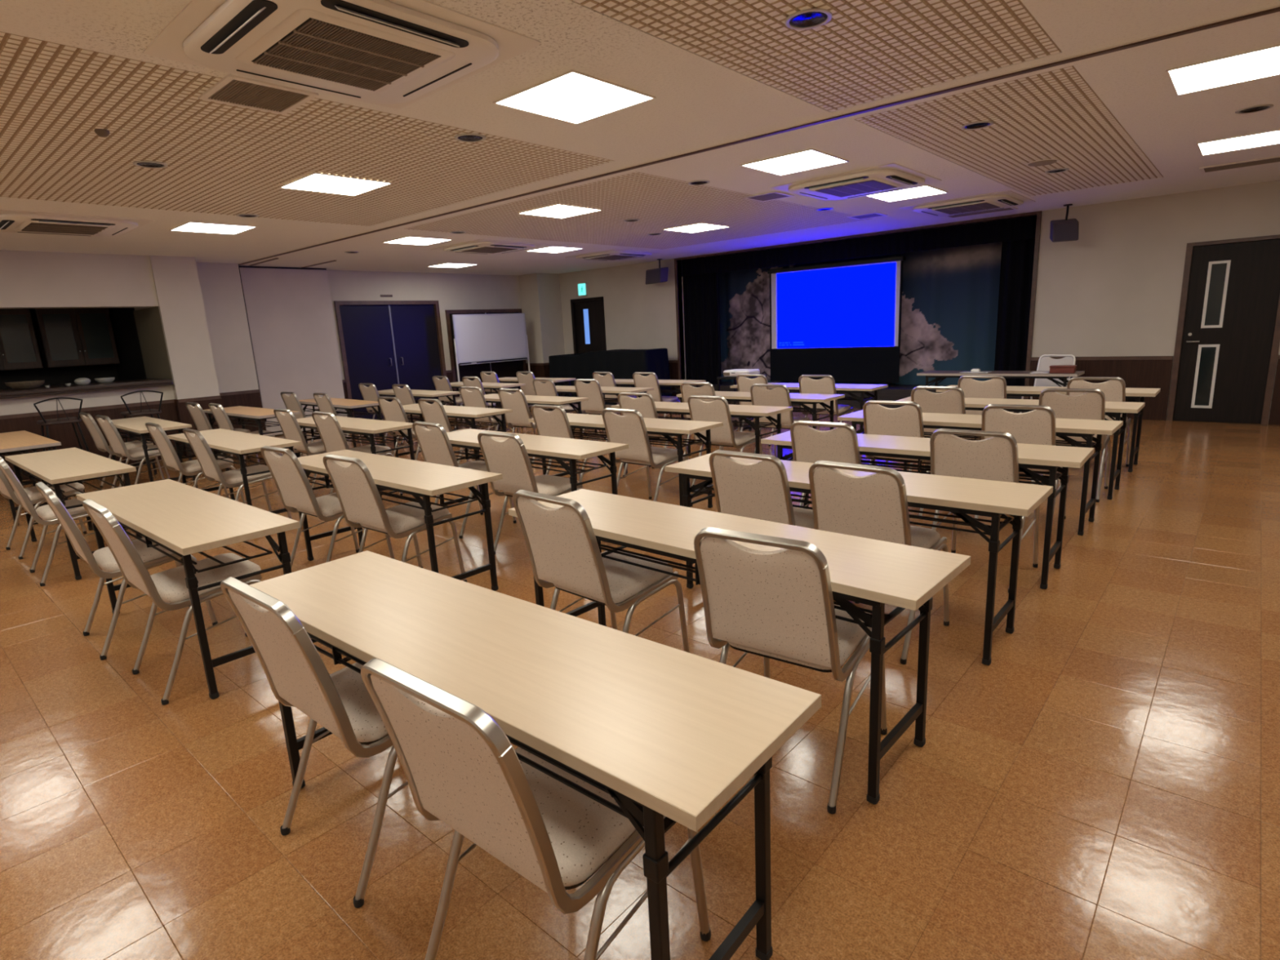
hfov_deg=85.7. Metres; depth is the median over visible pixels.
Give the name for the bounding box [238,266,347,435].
partition
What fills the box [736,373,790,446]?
banquet chair
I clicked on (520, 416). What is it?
banquet chair
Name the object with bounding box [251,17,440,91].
grille
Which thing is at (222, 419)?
banquet chair
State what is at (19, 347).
upper cabinet
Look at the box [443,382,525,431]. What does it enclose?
folding table
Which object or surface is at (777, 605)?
banquet chair
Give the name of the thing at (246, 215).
recessed light
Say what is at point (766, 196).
grille
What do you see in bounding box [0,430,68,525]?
folding table
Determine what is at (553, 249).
recessed light
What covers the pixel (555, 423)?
banquet chair
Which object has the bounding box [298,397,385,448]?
folding table
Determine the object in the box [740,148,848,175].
recessed light
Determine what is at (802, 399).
folding table
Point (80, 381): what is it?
lidded pot
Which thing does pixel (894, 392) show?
stage platform
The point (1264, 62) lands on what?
recessed light
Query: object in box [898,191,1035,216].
air conditioner
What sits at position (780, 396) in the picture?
banquet chair
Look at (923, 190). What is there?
recessed light
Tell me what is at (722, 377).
shelf
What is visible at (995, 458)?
banquet chair
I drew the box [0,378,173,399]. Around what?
countertop
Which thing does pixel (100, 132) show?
smoke detector
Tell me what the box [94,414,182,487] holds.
banquet chair
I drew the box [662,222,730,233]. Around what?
recessed light
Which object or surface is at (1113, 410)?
folding table
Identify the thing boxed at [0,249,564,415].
wall
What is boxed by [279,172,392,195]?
recessed light
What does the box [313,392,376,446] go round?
banquet chair
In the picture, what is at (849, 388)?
folding table
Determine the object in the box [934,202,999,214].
grille
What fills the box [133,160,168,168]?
recessed light
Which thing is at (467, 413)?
folding table
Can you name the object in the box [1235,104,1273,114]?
recessed light
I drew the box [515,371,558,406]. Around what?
banquet chair
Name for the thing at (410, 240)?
recessed light
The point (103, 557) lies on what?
banquet chair
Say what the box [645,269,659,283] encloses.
grille
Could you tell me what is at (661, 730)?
folding table
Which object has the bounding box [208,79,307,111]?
grille
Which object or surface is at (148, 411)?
bar stool
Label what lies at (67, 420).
bar stool
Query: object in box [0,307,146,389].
serving counter opening
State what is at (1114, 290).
wall
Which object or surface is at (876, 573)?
folding table
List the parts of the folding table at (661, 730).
leg, rail, leg, leg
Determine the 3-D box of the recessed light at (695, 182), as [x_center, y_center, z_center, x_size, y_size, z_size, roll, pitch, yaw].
[0.528,-2.661,6.182,0.196,0.009,0.196,8,16,41]
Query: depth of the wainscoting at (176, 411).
9.19 m
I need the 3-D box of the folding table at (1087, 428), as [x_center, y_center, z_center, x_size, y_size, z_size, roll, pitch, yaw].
[2.389,-0.102,5.063,1.800,0.700,0.450,8,17,41]
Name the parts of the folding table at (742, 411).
rail, leg, leg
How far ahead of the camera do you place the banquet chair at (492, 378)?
11.70 m
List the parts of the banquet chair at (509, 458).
leg, backrest, frame, seat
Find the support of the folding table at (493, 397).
on the floor
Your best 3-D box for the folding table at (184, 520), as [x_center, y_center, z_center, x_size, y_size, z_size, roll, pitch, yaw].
[-2.305,0.473,3.517,1.800,0.700,0.450,8,16,40]
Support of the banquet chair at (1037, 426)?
on the floor
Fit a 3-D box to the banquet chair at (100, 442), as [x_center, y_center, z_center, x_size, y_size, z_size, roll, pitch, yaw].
[-5.753,-0.354,7.671,0.479,0.857,0.565,8,16,40]
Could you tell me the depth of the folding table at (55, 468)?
4.85 m
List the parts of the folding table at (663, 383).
rail, leg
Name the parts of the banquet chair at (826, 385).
backrest, leg, seat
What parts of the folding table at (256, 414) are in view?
leg, rail, leg, rail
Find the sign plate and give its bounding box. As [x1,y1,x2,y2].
[380,294,392,297]
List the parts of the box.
lid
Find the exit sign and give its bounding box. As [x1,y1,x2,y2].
[577,282,587,296]
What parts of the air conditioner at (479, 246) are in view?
panel, panel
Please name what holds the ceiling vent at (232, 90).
in the ceiling
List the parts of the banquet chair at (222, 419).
backrest, frame, seat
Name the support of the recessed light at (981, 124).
in the ceiling
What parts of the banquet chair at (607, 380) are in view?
backrest, seat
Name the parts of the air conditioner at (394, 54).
panel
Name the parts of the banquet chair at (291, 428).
backrest, frame, leg, seat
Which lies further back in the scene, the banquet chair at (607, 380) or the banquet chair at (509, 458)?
the banquet chair at (607, 380)
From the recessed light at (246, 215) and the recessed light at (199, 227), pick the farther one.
the recessed light at (199, 227)
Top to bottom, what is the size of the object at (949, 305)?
2.195 m
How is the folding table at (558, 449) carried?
on the floor
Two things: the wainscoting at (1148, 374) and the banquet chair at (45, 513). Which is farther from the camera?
the wainscoting at (1148, 374)
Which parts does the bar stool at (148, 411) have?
leg, leg, seat, rail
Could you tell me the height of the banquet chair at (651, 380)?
0.857 m
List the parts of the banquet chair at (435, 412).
backrest, frame, leg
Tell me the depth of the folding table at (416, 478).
3.94 m
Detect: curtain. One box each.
[684,272,721,384]
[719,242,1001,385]
[994,238,1035,386]
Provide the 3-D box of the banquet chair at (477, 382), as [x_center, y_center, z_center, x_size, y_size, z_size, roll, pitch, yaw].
[-2.370,-1.190,10.699,0.479,0.857,0.566,7,16,39]
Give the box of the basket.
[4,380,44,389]
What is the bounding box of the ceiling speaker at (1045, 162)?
[1026,159,1058,166]
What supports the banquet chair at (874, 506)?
on the floor
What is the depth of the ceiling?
4.42 m
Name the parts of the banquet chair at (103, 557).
backrest, leg, frame, leg, seat, leg, leg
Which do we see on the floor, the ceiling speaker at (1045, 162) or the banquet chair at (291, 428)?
the banquet chair at (291, 428)
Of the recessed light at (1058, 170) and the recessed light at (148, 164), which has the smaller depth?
the recessed light at (148, 164)
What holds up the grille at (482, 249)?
attached to the air conditioner at (479, 246)
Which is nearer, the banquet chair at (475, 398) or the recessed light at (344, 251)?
the banquet chair at (475, 398)
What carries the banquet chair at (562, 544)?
on the floor
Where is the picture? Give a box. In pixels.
[776,262,896,348]
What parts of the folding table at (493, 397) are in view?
rail, rail, leg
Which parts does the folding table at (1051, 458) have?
leg, leg, rail, leg, rail, leg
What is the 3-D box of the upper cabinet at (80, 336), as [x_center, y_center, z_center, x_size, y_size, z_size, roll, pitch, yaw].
[-8.711,-2.216,10.680,0.338,0.880,0.890,8,16,41]
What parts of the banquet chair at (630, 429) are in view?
leg, backrest, frame, leg, seat, leg, leg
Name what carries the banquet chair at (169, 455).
on the floor
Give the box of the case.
[970,368,980,371]
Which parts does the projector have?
port panel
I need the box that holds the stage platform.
[690,382,1022,413]
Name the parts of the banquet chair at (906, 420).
backrest, frame, seat, leg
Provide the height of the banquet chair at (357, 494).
0.857 m
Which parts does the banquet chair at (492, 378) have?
frame, backrest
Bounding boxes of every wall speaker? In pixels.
[645,258,668,284]
[1049,204,1079,242]
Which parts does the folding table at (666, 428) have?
leg, rail, leg, leg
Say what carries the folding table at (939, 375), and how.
on the floor
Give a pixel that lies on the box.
(1053, 368)
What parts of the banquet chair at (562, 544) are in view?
leg, backrest, seat, leg, leg, leg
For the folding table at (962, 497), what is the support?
on the floor
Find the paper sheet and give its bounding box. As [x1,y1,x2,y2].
[1031,371,1049,373]
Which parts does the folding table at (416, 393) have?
rail, rail, leg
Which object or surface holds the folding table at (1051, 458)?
on the floor
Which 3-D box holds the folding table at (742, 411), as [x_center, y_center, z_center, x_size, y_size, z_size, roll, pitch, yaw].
[0.552,-0.360,6.648,1.800,0.700,0.450,8,16,40]
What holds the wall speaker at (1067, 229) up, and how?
hanging from the ceiling
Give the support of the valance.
hanging from the wall at (1114, 290)
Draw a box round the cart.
[716,374,766,431]
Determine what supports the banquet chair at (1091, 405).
on the floor
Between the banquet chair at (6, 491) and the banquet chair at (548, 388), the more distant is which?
the banquet chair at (548, 388)
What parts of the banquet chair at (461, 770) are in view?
leg, backrest, seat, leg, leg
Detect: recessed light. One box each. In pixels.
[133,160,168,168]
[168,221,257,234]
[235,213,258,217]
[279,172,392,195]
[344,251,359,253]
[382,235,452,245]
[426,262,476,267]
[449,231,466,233]
[454,133,485,142]
[492,69,655,124]
[517,203,602,218]
[525,245,583,253]
[623,218,639,222]
[647,232,662,235]
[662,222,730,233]
[688,180,710,185]
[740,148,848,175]
[784,8,832,30]
[816,207,833,210]
[866,184,947,201]
[961,120,993,129]
[1044,168,1069,173]
[1165,44,1279,95]
[1196,128,1279,155]
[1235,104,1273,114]
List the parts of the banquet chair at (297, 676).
backrest, leg, frame, seat, leg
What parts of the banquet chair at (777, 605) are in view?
leg, backrest, leg, frame, seat, leg, leg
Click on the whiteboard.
(486, 338)
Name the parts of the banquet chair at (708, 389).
backrest, frame, leg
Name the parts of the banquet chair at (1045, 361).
backrest, frame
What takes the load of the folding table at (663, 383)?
on the floor
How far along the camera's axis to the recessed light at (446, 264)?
12.24 m
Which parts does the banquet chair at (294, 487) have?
backrest, leg, frame, seat, leg, leg, leg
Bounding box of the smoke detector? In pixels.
[94,128,110,137]
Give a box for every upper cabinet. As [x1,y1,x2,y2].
[0,308,43,370]
[31,307,119,367]
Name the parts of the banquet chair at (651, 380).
backrest, frame, seat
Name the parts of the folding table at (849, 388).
rail, leg, leg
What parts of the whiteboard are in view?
leg, board frame, leg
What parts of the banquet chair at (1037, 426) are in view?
backrest, frame, seat, leg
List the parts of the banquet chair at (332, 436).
backrest, frame, seat, leg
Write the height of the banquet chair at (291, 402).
0.857 m
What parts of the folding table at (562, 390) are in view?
rail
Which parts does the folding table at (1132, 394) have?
rail, leg, leg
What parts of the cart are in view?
leg, leg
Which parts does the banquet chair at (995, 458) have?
leg, leg, backrest, frame, leg, leg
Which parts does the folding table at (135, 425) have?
rail, leg, leg, rail, leg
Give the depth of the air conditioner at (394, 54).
2.86 m
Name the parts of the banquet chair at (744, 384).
backrest, frame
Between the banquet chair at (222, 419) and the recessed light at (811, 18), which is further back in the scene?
the banquet chair at (222, 419)
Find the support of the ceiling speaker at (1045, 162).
attached to the ceiling
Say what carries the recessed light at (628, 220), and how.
in the ceiling
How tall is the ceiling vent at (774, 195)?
0.010 m
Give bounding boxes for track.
[238,4,1279,267]
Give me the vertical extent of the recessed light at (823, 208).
0.009 m
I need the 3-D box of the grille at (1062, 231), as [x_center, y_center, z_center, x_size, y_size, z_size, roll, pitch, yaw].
[5.292,-3.083,8.582,0.255,0.202,0.072,2,13,21]
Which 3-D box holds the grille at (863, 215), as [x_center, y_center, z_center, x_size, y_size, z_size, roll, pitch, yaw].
[2.875,-3.340,8.731,0.320,0.006,0.300,8,16,41]
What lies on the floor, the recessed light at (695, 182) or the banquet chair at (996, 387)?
the banquet chair at (996, 387)
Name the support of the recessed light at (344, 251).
in the ceiling
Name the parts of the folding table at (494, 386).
rail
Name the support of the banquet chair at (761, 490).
on the floor
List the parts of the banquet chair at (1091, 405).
backrest, frame, seat, leg, leg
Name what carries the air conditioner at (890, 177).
attached to the ceiling
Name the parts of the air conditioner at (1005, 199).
panel, panel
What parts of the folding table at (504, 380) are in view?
rail, leg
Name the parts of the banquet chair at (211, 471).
backrest, leg, frame, seat, leg, leg, leg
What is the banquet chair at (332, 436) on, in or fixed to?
on the floor
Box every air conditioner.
[0,209,154,236]
[143,0,540,108]
[431,239,547,254]
[565,248,662,261]
[769,163,941,199]
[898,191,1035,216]
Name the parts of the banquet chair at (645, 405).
leg, backrest, frame, seat, leg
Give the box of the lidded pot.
[74,377,90,385]
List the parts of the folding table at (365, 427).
rail, leg, rail, leg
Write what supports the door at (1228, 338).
in the wall at (1114, 290)
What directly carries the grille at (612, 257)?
attached to the air conditioner at (615, 254)
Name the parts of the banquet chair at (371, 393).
frame, backrest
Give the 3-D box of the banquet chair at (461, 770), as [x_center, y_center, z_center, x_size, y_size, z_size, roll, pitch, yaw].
[-0.206,0.727,1.526,0.479,0.857,0.566,7,16,39]
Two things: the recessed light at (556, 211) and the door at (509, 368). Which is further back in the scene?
the door at (509, 368)
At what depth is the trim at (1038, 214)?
9.99 m
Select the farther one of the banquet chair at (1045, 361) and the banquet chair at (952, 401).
the banquet chair at (1045, 361)
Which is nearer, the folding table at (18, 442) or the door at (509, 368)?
the folding table at (18, 442)
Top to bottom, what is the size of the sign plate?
0.040 m
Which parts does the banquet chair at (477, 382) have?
backrest, frame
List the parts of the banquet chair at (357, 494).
backrest, leg, frame, seat, leg, leg, leg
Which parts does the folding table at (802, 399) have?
leg, rail, leg, leg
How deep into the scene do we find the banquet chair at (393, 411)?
7.57 m
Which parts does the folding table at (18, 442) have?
leg, rail, leg, leg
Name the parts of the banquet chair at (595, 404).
backrest, frame, seat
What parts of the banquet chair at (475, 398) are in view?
backrest, frame, seat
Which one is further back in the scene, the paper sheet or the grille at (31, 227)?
the paper sheet
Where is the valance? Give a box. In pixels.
[680,215,1036,276]
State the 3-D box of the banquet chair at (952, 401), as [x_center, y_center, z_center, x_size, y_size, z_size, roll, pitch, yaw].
[2.668,-0.415,6.055,0.479,0.857,0.566,7,16,39]
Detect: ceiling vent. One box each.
[198,74,318,115]
[742,191,794,201]
[846,212,887,219]
[945,207,1017,217]
[1199,155,1279,173]
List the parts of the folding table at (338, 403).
leg, rail, leg, rail, leg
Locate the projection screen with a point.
(842, 321)
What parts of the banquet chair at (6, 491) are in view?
backrest, leg, leg, frame, seat, leg, leg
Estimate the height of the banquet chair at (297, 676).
0.857 m
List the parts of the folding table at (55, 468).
leg, rail, leg, leg, rail, leg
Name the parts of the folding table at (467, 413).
leg, rail, leg, rail, leg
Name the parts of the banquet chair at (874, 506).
backrest, frame, leg, seat, leg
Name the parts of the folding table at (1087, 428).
rail, leg, leg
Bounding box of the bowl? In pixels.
[94,377,115,382]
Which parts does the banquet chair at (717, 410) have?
leg, backrest, frame, seat, leg, leg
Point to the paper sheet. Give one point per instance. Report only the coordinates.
(1033, 371)
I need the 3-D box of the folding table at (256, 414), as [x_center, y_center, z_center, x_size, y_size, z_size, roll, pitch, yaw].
[-4.763,-0.505,8.499,1.800,0.700,0.450,8,16,40]
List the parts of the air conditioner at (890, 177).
panel, panel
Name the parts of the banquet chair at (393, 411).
backrest, leg, frame, seat, leg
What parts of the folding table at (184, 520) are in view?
leg, rail, leg, leg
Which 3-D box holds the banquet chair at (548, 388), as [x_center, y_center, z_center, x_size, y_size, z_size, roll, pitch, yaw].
[-1.094,-0.968,9.404,0.479,0.857,0.565,8,17,42]
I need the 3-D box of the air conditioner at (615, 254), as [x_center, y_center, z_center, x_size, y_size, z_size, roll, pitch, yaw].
[-0.449,-3.839,11.864,1.200,0.063,1.200,8,16,41]
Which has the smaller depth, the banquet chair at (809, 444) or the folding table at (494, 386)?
the banquet chair at (809, 444)
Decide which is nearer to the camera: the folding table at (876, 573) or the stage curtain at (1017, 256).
the folding table at (876, 573)
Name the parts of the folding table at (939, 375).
leg, rail, leg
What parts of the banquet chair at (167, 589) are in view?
backrest, leg, frame, leg, seat, leg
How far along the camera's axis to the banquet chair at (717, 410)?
6.03 m
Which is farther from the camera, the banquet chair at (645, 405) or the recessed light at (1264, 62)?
the banquet chair at (645, 405)
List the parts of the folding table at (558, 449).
leg, leg, rail, leg, leg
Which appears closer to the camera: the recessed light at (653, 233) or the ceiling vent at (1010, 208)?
the ceiling vent at (1010, 208)
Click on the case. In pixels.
(972, 370)
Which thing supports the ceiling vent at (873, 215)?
in the ceiling
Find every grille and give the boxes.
[21,222,107,235]
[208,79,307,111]
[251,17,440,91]
[462,246,516,253]
[591,254,636,260]
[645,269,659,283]
[747,192,789,200]
[815,179,897,197]
[853,213,881,218]
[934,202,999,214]
[1053,222,1077,240]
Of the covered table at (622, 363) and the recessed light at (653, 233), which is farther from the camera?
the covered table at (622, 363)
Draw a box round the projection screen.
[767,255,905,386]
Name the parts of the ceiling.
lattice panel, lattice panel, lattice panel, lattice panel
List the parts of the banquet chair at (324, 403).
backrest, frame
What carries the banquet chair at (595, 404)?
on the floor
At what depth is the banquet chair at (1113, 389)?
5.91 m
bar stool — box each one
[33,397,89,452]
[120,390,163,472]
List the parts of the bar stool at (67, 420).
leg, leg, rail, seat, leg, leg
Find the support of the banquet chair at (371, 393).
on the floor
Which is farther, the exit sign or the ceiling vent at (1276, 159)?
the exit sign
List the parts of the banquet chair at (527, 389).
backrest, frame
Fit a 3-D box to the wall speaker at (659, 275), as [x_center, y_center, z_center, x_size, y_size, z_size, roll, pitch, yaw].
[0.311,-3.947,13.066,0.234,0.444,0.460,-12,15,-36]
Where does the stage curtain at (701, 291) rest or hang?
hanging from the wall at (1114, 290)
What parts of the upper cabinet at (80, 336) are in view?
door, pane, door, pane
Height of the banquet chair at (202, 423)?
0.857 m
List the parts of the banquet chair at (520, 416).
backrest, frame, seat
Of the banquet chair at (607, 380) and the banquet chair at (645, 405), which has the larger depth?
the banquet chair at (607, 380)
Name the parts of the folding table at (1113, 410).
rail, leg, leg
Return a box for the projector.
[723,368,759,377]
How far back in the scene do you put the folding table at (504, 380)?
11.49 m
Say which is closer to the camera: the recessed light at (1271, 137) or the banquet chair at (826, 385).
the recessed light at (1271, 137)
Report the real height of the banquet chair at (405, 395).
0.857 m
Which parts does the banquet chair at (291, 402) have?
backrest, frame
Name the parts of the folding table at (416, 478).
leg, leg, rail, leg, leg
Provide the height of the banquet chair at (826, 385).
0.857 m
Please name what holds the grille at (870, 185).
attached to the air conditioner at (890, 177)
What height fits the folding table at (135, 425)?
0.700 m
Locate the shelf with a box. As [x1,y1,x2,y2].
[716,374,766,379]
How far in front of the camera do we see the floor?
2.27 m
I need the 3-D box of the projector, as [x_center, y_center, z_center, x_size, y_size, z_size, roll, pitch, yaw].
[1.412,-1.482,9.556,0.420,0.092,0.356,8,16,41]
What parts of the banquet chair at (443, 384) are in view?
backrest, frame, seat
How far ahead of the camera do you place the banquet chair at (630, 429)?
5.37 m
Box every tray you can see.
[460,359,527,364]
[960,371,991,373]
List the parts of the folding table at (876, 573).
leg, leg, rail, leg, rail, leg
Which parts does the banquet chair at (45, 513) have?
backrest, leg, frame, seat, leg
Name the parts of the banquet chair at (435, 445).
backrest, frame, leg, leg, seat, leg, leg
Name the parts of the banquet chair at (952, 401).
backrest, frame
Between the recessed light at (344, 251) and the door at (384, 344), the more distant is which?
the door at (384, 344)
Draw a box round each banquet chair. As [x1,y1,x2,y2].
[0,456,94,586]
[0,469,86,559]
[35,481,217,660]
[79,412,164,488]
[81,498,262,705]
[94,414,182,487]
[145,422,246,504]
[182,427,292,519]
[185,401,259,465]
[208,403,280,459]
[220,577,408,907]
[260,445,394,568]
[273,408,349,488]
[280,391,319,455]
[311,411,403,495]
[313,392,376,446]
[323,453,466,582]
[358,382,411,441]
[360,657,711,959]
[377,396,426,460]
[391,384,424,444]
[412,421,516,538]
[417,398,479,464]
[432,375,481,429]
[459,386,519,453]
[462,376,513,430]
[477,431,582,554]
[480,371,515,392]
[497,388,537,464]
[512,489,689,653]
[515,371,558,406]
[530,404,610,482]
[532,378,588,437]
[573,378,619,442]
[592,371,636,414]
[601,408,692,506]
[617,392,688,481]
[632,372,680,416]
[680,382,741,457]
[687,395,762,486]
[693,527,887,813]
[709,449,813,528]
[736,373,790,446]
[750,383,813,459]
[790,420,861,508]
[798,374,853,430]
[808,460,949,664]
[862,400,930,515]
[909,386,979,471]
[929,428,1039,593]
[957,375,1013,414]
[974,404,1066,519]
[1019,354,1075,413]
[1031,388,1110,502]
[1066,376,1131,466]
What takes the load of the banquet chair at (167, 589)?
on the floor
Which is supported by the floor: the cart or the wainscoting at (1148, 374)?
the cart
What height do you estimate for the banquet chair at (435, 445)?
0.857 m
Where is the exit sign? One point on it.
(582, 287)
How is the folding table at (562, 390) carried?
on the floor
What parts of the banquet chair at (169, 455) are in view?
backrest, leg, frame, leg, seat, leg, leg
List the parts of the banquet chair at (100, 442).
backrest, leg, frame, leg, seat, leg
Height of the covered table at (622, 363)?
1.050 m
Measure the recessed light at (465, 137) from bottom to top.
0.009 m
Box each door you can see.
[333,300,449,419]
[444,308,527,406]
[570,296,606,353]
[1166,234,1279,424]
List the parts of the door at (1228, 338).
slot frame, slot glass, slot glass, slot frame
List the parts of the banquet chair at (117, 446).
backrest, leg, frame, seat, leg, leg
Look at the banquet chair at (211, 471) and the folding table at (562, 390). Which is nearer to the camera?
the banquet chair at (211, 471)
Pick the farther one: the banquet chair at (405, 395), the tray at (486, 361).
the tray at (486, 361)
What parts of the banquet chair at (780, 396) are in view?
backrest, leg, frame, seat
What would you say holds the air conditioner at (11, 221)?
attached to the ceiling
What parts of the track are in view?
siding rail, siding rail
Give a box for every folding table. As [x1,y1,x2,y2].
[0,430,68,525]
[4,447,142,580]
[75,479,300,699]
[109,416,198,488]
[167,428,301,519]
[203,405,300,465]
[249,551,821,959]
[293,415,414,497]
[297,449,502,591]
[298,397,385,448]
[376,389,459,435]
[392,403,512,457]
[439,428,629,523]
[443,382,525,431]
[475,393,588,439]
[494,377,575,413]
[508,488,970,804]
[528,413,723,507]
[533,385,653,401]
[590,378,706,417]
[610,401,792,474]
[664,453,1053,665]
[676,391,844,456]
[729,382,888,430]
[760,431,1093,589]
[837,409,1123,535]
[897,396,1145,499]
[916,370,1084,392]
[936,385,1160,472]
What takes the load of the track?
attached to the ceiling
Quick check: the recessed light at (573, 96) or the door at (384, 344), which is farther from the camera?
the door at (384, 344)
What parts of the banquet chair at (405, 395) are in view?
backrest, frame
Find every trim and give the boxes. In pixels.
[0,362,549,419]
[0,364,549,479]
[668,355,1279,362]
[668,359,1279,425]
[674,210,1041,413]
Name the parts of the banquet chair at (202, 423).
backrest, frame, seat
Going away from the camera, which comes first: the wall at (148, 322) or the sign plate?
the wall at (148, 322)
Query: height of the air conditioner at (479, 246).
0.063 m
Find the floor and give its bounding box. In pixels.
[0,401,1279,959]
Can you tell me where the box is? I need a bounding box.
[1048,364,1076,373]
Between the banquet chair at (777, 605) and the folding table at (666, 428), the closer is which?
the banquet chair at (777, 605)
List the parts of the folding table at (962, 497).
leg, rail, leg, rail, leg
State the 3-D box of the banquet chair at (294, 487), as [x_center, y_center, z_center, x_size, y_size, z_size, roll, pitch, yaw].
[-2.012,0.170,4.457,0.479,0.857,0.566,7,16,38]
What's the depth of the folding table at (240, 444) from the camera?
5.67 m
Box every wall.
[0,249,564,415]
[133,306,174,385]
[559,180,1279,424]
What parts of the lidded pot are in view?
lid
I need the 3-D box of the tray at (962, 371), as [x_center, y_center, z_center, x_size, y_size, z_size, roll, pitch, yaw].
[4.243,-1.365,8.723,0.330,0.008,0.180,8,16,41]
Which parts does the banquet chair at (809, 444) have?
leg, backrest, frame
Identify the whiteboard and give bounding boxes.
[452,312,529,405]
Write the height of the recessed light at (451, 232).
0.009 m
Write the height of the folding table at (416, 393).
0.700 m
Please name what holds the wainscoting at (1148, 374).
attached to the wall at (1114, 290)
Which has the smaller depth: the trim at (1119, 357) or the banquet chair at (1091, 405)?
the banquet chair at (1091, 405)
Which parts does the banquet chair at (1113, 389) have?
backrest, frame, leg, leg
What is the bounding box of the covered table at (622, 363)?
[548,347,671,404]
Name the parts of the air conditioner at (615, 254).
panel, panel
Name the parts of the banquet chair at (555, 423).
leg, backrest, frame, leg, leg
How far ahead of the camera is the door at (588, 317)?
14.96 m
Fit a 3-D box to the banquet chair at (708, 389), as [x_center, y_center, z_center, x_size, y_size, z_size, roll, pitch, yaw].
[0.783,-0.678,7.668,0.479,0.857,0.565,7,16,38]
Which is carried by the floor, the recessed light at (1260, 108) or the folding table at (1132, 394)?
the folding table at (1132, 394)
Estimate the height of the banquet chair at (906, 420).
0.857 m
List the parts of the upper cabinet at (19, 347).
pane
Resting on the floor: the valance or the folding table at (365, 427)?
the folding table at (365, 427)
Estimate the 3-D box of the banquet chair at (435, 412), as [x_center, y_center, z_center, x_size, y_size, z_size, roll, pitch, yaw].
[-1.947,-0.457,7.283,0.479,0.857,0.566,8,17,42]
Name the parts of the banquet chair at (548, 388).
backrest, frame, seat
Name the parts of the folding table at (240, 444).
leg, rail, leg, leg, rail, leg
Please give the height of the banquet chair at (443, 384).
0.857 m
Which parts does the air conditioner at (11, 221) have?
panel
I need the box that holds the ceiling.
[0,0,1279,275]

